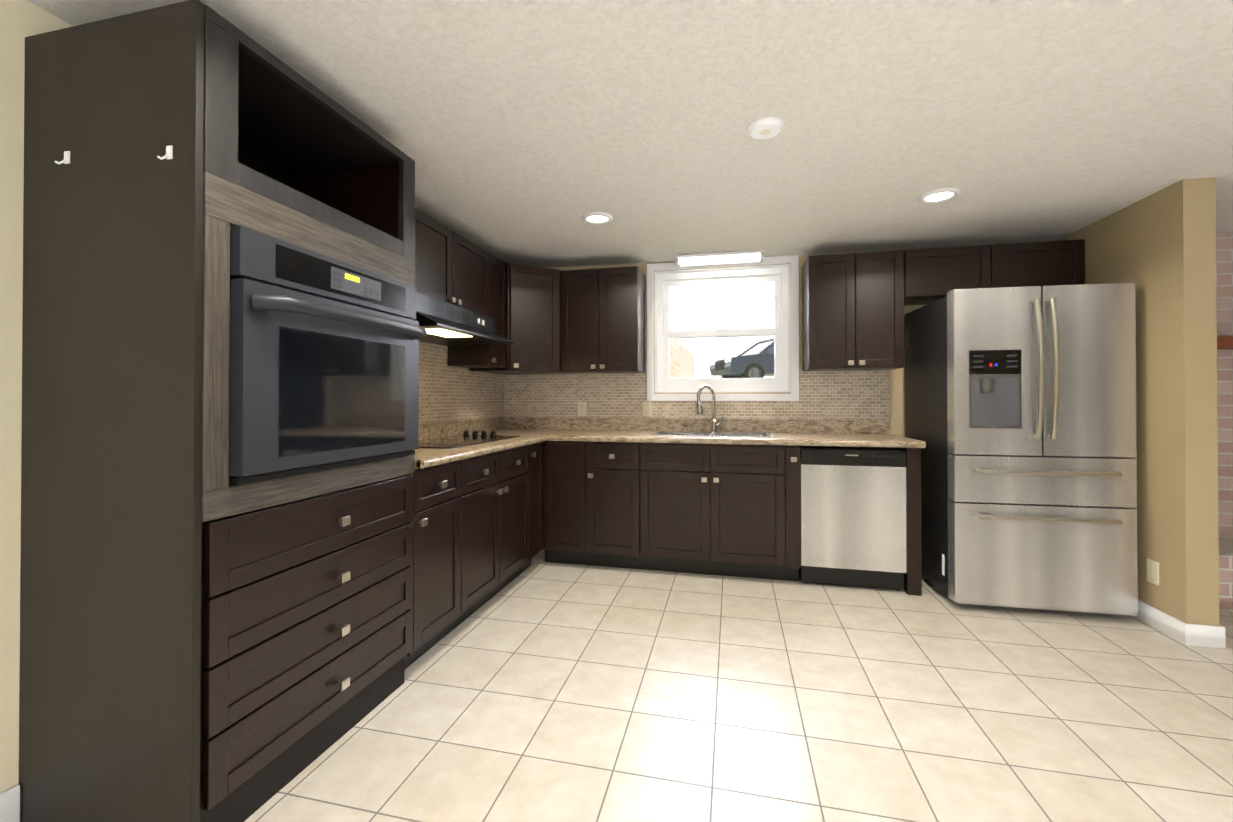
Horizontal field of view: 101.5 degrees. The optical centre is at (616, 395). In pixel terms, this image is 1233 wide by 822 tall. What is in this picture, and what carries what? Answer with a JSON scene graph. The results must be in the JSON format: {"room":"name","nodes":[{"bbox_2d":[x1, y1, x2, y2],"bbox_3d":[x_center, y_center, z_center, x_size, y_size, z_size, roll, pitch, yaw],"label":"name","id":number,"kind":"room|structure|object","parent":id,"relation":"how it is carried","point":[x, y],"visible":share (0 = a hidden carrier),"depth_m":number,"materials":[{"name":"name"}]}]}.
{"room":"kitchen","nodes":[
{"label":"kitchen","id":0,"kind":"room"},
{"bbox_2d":[0,0,71,792],"bbox_3d":[-1.795,0.021,0.943,0.150,2.300,7.150,0,0,13],"label":"wall","id":1,"kind":"structure","parent":0,"point":[20,20],"depth_m":1.35,"materials":[{"name":"beige paint"}]},
{"bbox_2d":[0,784,19,821],"bbox_3d":[-2.064,1.097,-0.604,0.014,0.125,4.028,0,0,13],"label":"baseboard","id":2,"kind":"structure","parent":1,"relation":"attached to","point":[9,804],"depth_m":1.34,"materials":[{"name":"white wood"}]},
{"bbox_2d":[415,208,490,316],"bbox_3d":[-1.095,-0.734,2.945,0.304,0.447,0.880,0,0,13],"label":"upper cabinet","id":3,"kind":"object","parent":1,"relation":"attached to","point":[454,268],"depth_m":2.89,"materials":[{"name":"brown wood"}]},
{"bbox_2d":[419,341,506,423],"bbox_3d":[-1.189,-0.163,3.234,0.007,0.700,2.070,0,0,13],"label":"tile backsplash","id":4,"kind":"structure","parent":1,"relation":"attached to","point":[449,393],"depth_m":3.48,"materials":[{"name":"tile"}]},
{"bbox_2d":[447,254,506,367],"bbox_3d":[-0.971,-0.578,3.484,0.304,0.752,0.346,0,0,13],"label":"upper cabinet","id":5,"kind":"object","parent":1,"relation":"attached to","point":[477,356],"depth_m":3.45,"materials":[{"name":"brown wood"}]},
{"bbox_2d":[414,292,513,345],"bbox_3d":[-1.007,-0.421,2.923,0.485,0.175,0.876,0,0,13],"label":"range hood","id":6,"kind":"object","parent":5,"relation":"attached to","point":[443,323],"visible":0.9,"depth_m":2.84,"materials":[{"name":"black metal"}]},
{"bbox_2d":[28,0,1232,267],"bbox_3d":[2.116,-1.081,0.053,9.100,0.162,7.150,0,0,13],"label":"ceiling","id":7,"kind":"structure","parent":0,"point":[526,132],"depth_m":1.87,"materials":[{"name":"white paint"}]},
{"bbox_2d":[582,212,612,223],"bbox_3d":[-0.114,-1.055,3.004,0.184,0.012,0.184,0,0,13],"label":"recessed light","id":8,"kind":"object","parent":7,"relation":"in","point":[597,218],"visible":0.96,"depth_m":2.99,"materials":[{"name":"white"}]},
{"bbox_2d":[675,250,763,266],"bbox_3d":[0.765,-1.021,3.756,0.640,0.047,0.165,0,0,13],"label":"fluorescent ceiling light","id":9,"kind":"object","parent":7,"relation":"attached to","point":[721,258],"visible":0.98,"depth_m":3.71,"materials":[{"name":"white plastic"}]},
{"bbox_2d":[747,117,783,138],"bbox_3d":[0.586,-1.046,1.979,0.140,0.024,0.140,0,0,13],"label":"smoke detector","id":10,"kind":"object","parent":7,"relation":"attached to","point":[765,128],"visible":0.96,"depth_m":1.95,"materials":[{"name":"white plastic"}]},
{"bbox_2d":[919,188,959,202],"bbox_3d":[1.680,-1.037,2.621,0.184,0.012,0.184,0,0,13],"label":"recessed light","id":11,"kind":"object","parent":7,"relation":"in","point":[939,195],"visible":1,"depth_m":2.61,"materials":[{"name":"white"}]},
{"bbox_2d":[550,251,924,436],"bbox_3d":[1.065,0.041,3.877,4.113,2.300,0.150,0,0,13],"label":"wall","id":12,"kind":"structure","parent":0,"point":[897,401],"depth_m":3.73,"materials":[{"name":"beige paint"}]},
{"bbox_2d":[469,264,569,374],"bbox_3d":[-0.718,-0.565,3.898,0.612,0.772,0.601,0,0,13],"label":"upper cabinet","id":13,"kind":"object","parent":12,"relation":"attached to","point":[533,314],"visible":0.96,"depth_m":3.70,"materials":[{"name":"brown wood"}]},
{"bbox_2d":[561,266,644,373],"bbox_3d":[-0.103,-0.565,3.887,0.598,0.772,0.347,0,0,13],"label":"upper cabinet","id":14,"kind":"object","parent":12,"relation":"attached to","point":[602,320],"visible":1,"depth_m":3.75,"materials":[{"name":"brown wood"}]},
{"bbox_2d":[507,370,889,420],"bbox_3d":[0.497,-0.158,3.928,2.982,0.700,0.007,0,0,13],"label":"tile backsplash","id":15,"kind":"structure","parent":12,"relation":"attached to","point":[823,395],"depth_m":3.92,"materials":[{"name":"tile"}]},
{"bbox_2d":[578,402,585,415],"bbox_3d":[-0.280,0.108,4.096,0.072,0.116,0.008,0,0,13],"label":"outlet","id":16,"kind":"object","parent":15,"relation":"attached to","point":[581,408],"visible":1,"depth_m":4.09,"materials":[{"name":"beige plastic"}]},
{"bbox_2d":[643,402,651,416],"bbox_3d":[0.243,0.107,3.974,0.072,0.116,0.014,0,0,13],"label":"light switch","id":17,"kind":"object","parent":15,"relation":"attached to","point":[647,409],"visible":1,"depth_m":3.97,"materials":[{"name":"beige plastic"}]},
{"bbox_2d":[647,255,798,400],"bbox_3d":[0.807,-0.500,3.904,1.137,1.082,0.120,0,0,13],"label":"window","id":18,"kind":"structure","parent":12,"relation":"in","point":[784,331],"depth_m":3.89,"materials":[{"name":"white glass"}]},
{"bbox_2d":[802,250,903,370],"bbox_3d":[1.623,-0.568,3.490,0.590,0.772,0.347,0,0,13],"label":"upper cabinet","id":19,"kind":"object","parent":12,"relation":"attached to","point":[852,311],"visible":1,"depth_m":3.36,"materials":[{"name":"brown wood"}]},
{"bbox_2d":[904,239,1084,304],"bbox_3d":[2.405,-0.799,3.332,0.995,0.312,0.324,0,0,13],"label":"upper cabinet","id":20,"kind":"object","parent":12,"relation":"attached to","point":[931,275],"visible":0.75,"depth_m":3.18,"materials":[{"name":"brown wood"}]},
{"bbox_2d":[244,549,1232,821],"bbox_3d":[2.116,1.194,0.037,9.100,0.060,7.150,0,0,13],"label":"floor","id":21,"kind":"structure","parent":0,"point":[540,689],"depth_m":1.85,"materials":[{"name":"tile"}]},
{"bbox_2d":[19,0,414,821],"bbox_3d":[-1.216,0.099,1.725,0.628,2.155,0.875,0,0,13],"label":"tall cabinet","id":22,"kind":"object","parent":21,"relation":"on","point":[201,640],"visible":0.98,"depth_m":1.32,"materials":[{"name":"black wood"}]},
{"bbox_2d":[55,151,69,163],"bbox_3d":[-1.463,-0.628,1.328,0.027,0.039,0.018,0,0,13],"label":"hook","id":23,"kind":"object","parent":22,"relation":"attached to","point":[66,160],"visible":0.9,"depth_m":1.33,"materials":[{"name":"white"}]},
{"bbox_2d":[157,145,172,159],"bbox_3d":[-1.122,-0.604,1.250,0.027,0.039,0.018,0,0,13],"label":"hook","id":24,"kind":"object","parent":22,"relation":"attached to","point":[169,152],"visible":0.94,"depth_m":1.25,"materials":[{"name":"white"}]},
{"bbox_2d":[229,225,426,485],"bbox_3d":[-1.129,-0.103,1.735,0.678,0.682,0.754,0,0,13],"label":"wall oven","id":25,"kind":"object","parent":22,"relation":"in","point":[324,364],"visible":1,"depth_m":1.53,"materials":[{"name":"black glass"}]},
{"bbox_2d":[405,457,472,668],"bbox_3d":[-1.083,0.744,2.366,0.598,0.874,0.439,0,0,13],"label":"base cabinet","id":26,"kind":"object","parent":21,"relation":"on","point":[443,493],"depth_m":2.30,"materials":[{"name":"brown wood"}]},
{"bbox_2d":[415,417,550,468],"bbox_3d":[-0.951,0.240,2.838,0.647,0.137,1.410,0,0,13],"label":"countertop","id":27,"kind":"structure","parent":26,"relation":"on","point":[531,430],"depth_m":3.28,"materials":[{"name":"stone"}]},
{"bbox_2d":[419,430,519,448],"bbox_3d":[-0.950,0.250,2.979,0.450,0.040,0.840,0,0,13],"label":"cooktop","id":28,"kind":"object","parent":27,"relation":"in","point":[457,441],"visible":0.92,"depth_m":2.94,"materials":[{"name":"black glass"}]},
{"bbox_2d":[473,444,532,612],"bbox_3d":[-0.956,0.748,2.923,0.598,0.874,0.938,0,0,13],"label":"base cabinet","id":29,"kind":"object","parent":21,"relation":"on","point":[477,532],"depth_m":2.88,"materials":[{"name":"brown wood"}]},
{"bbox_2d":[533,442,542,555],"bbox_3d":[-0.840,0.751,3.428,0.598,0.874,0.310,0,0,13],"label":"base cabinet","id":30,"kind":"object","parent":21,"relation":"on","point":[537,447],"depth_m":3.43,"materials":[{"name":"brown wood"}]},
{"bbox_2d":[543,441,594,565],"bbox_3d":[-0.273,0.754,3.779,0.390,0.874,0.630,0,0,13],"label":"base cabinet","id":31,"kind":"object","parent":21,"relation":"on","point":[568,466],"depth_m":3.48,"materials":[{"name":"black wood"}]},
{"bbox_2d":[595,442,662,569],"bbox_3d":[0.048,0.753,3.706,0.482,0.874,0.630,0,0,13],"label":"base cabinet","id":32,"kind":"object","parent":21,"relation":"on","point":[628,475],"depth_m":3.39,"materials":[{"name":"black wood"}]},
{"bbox_2d":[551,385,925,447],"bbox_3d":[0.429,0.190,3.607,2.992,0.546,0.660,0,0,13],"label":"countertop","id":33,"kind":"structure","parent":32,"relation":"on","point":[839,433],"depth_m":3.65,"materials":[{"name":"stone"}]},
{"bbox_2d":[696,385,723,431],"bbox_3d":[0.692,0.095,3.717,0.200,0.353,0.183,0,0,13],"label":"faucet","id":34,"kind":"object","parent":33,"relation":"on","point":[699,407],"depth_m":3.74,"materials":[{"name":"silver metal"}]},
{"bbox_2d":[649,431,775,437],"bbox_3d":[0.681,0.367,3.579,0.824,0.193,0.484,0,0,13],"label":"sink","id":35,"kind":"object","parent":33,"relation":"in","point":[657,433],"depth_m":3.68,"materials":[{"name":"silver metal"}]},
{"bbox_2d":[799,446,906,589],"bbox_3d":[1.505,0.759,3.355,0.593,0.858,0.602,0,0,13],"label":"dishwasher","id":36,"kind":"object","parent":21,"relation":"on","point":[853,514],"visible":0.98,"depth_m":3.07,"materials":[{"name":"silver metal"}]},
{"bbox_2d":[905,283,1137,615],"bbox_3d":[2.354,0.298,3.039,0.873,1.775,0.832,0,0,13],"label":"refrigerator","id":37,"kind":"object","parent":21,"relation":"on","point":[1020,411],"visible":1,"depth_m":2.71,"materials":[{"name":"grey metal"}]},
{"bbox_2d":[1219,537,1232,610],"bbox_3d":[4.654,1.033,2.712,2.750,0.300,0.458,0,0,13],"label":"hearth","id":38,"kind":"object","parent":21,"relation":"on","point":[1225,573],"depth_m":2.78,"materials":[{"name":"brick"}]},
{"bbox_2d":[1057,177,1218,625],"bbox_3d":[2.880,0.034,2.871,0.125,2.300,1.000,0,0,13],"label":"wall","id":39,"kind":"structure","parent":0,"point":[1158,248],"depth_m":2.45,"materials":[{"name":"beige paint"}]},
{"bbox_2d":[1147,558,1158,585],"bbox_3d":[2.746,0.902,2.578,0.008,0.116,0.072,0,0,13],"label":"outlet","id":40,"kind":"object","parent":39,"relation":"attached to","point":[1152,571],"visible":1,"depth_m":2.57,"materials":[{"name":"beige plastic"}]},
{"bbox_2d":[1131,600,1225,648],"bbox_3d":[2.877,1.134,2.852,0.153,0.100,1.004,0,0,13],"label":"baseboard","id":41,"kind":"structure","parent":39,"relation":"attached to","point":[1189,634],"depth_m":2.40,"materials":[{"name":"white wood"}]},
{"bbox_2d":[1216,233,1232,537],"bbox_3d":[5.200,0.035,2.918,4.375,2.300,0.170,0,0,13],"label":"brick wall","id":42,"kind":"structure","parent":0,"point":[1224,265],"depth_m":3.15,"materials":[{"name":"red brick"}]},
{"bbox_2d":[1217,336,1232,349],"bbox_3d":[4.681,-0.321,2.839,2.750,0.060,0.218,0,0,13],"label":"mantel shelf","id":43,"kind":"object","parent":42,"relation":"attached to","point":[1225,342],"depth_m":2.98,"materials":[{"name":"brown wood"}]},
{"label":"outside","id":44,"kind":"structure","parent":0,"visible":0},
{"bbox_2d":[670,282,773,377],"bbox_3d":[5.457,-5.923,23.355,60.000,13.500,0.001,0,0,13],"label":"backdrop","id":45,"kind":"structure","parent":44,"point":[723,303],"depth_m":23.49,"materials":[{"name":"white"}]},
{"bbox_3d":[5.591,-0.519,23.902,50.000,1.540,40.800,0,0,13],"label":"ground","id":46,"kind":"structure","parent":0,"visible":0},
{"bbox_2d":[669,330,694,378],"bbox_3d":[0.474,-0.319,7.376,1.020,0.830,4.300,0,0,13],"label":"brick wall","id":47,"kind":"structure","parent":46,"relation":"on","point":[676,344],"depth_m":6.67,"materials":[{"name":"beige brick"}]},
{"bbox_2d":[709,338,773,377],"bbox_3d":[5.844,-1.184,18.101,4.610,1.670,2.040,0,0,-12],"label":"car","id":48,"kind":"object","parent":46,"relation":"on","point":[767,363],"depth_m":17.00,"materials":[{"name":"grey paint"}]}
]}

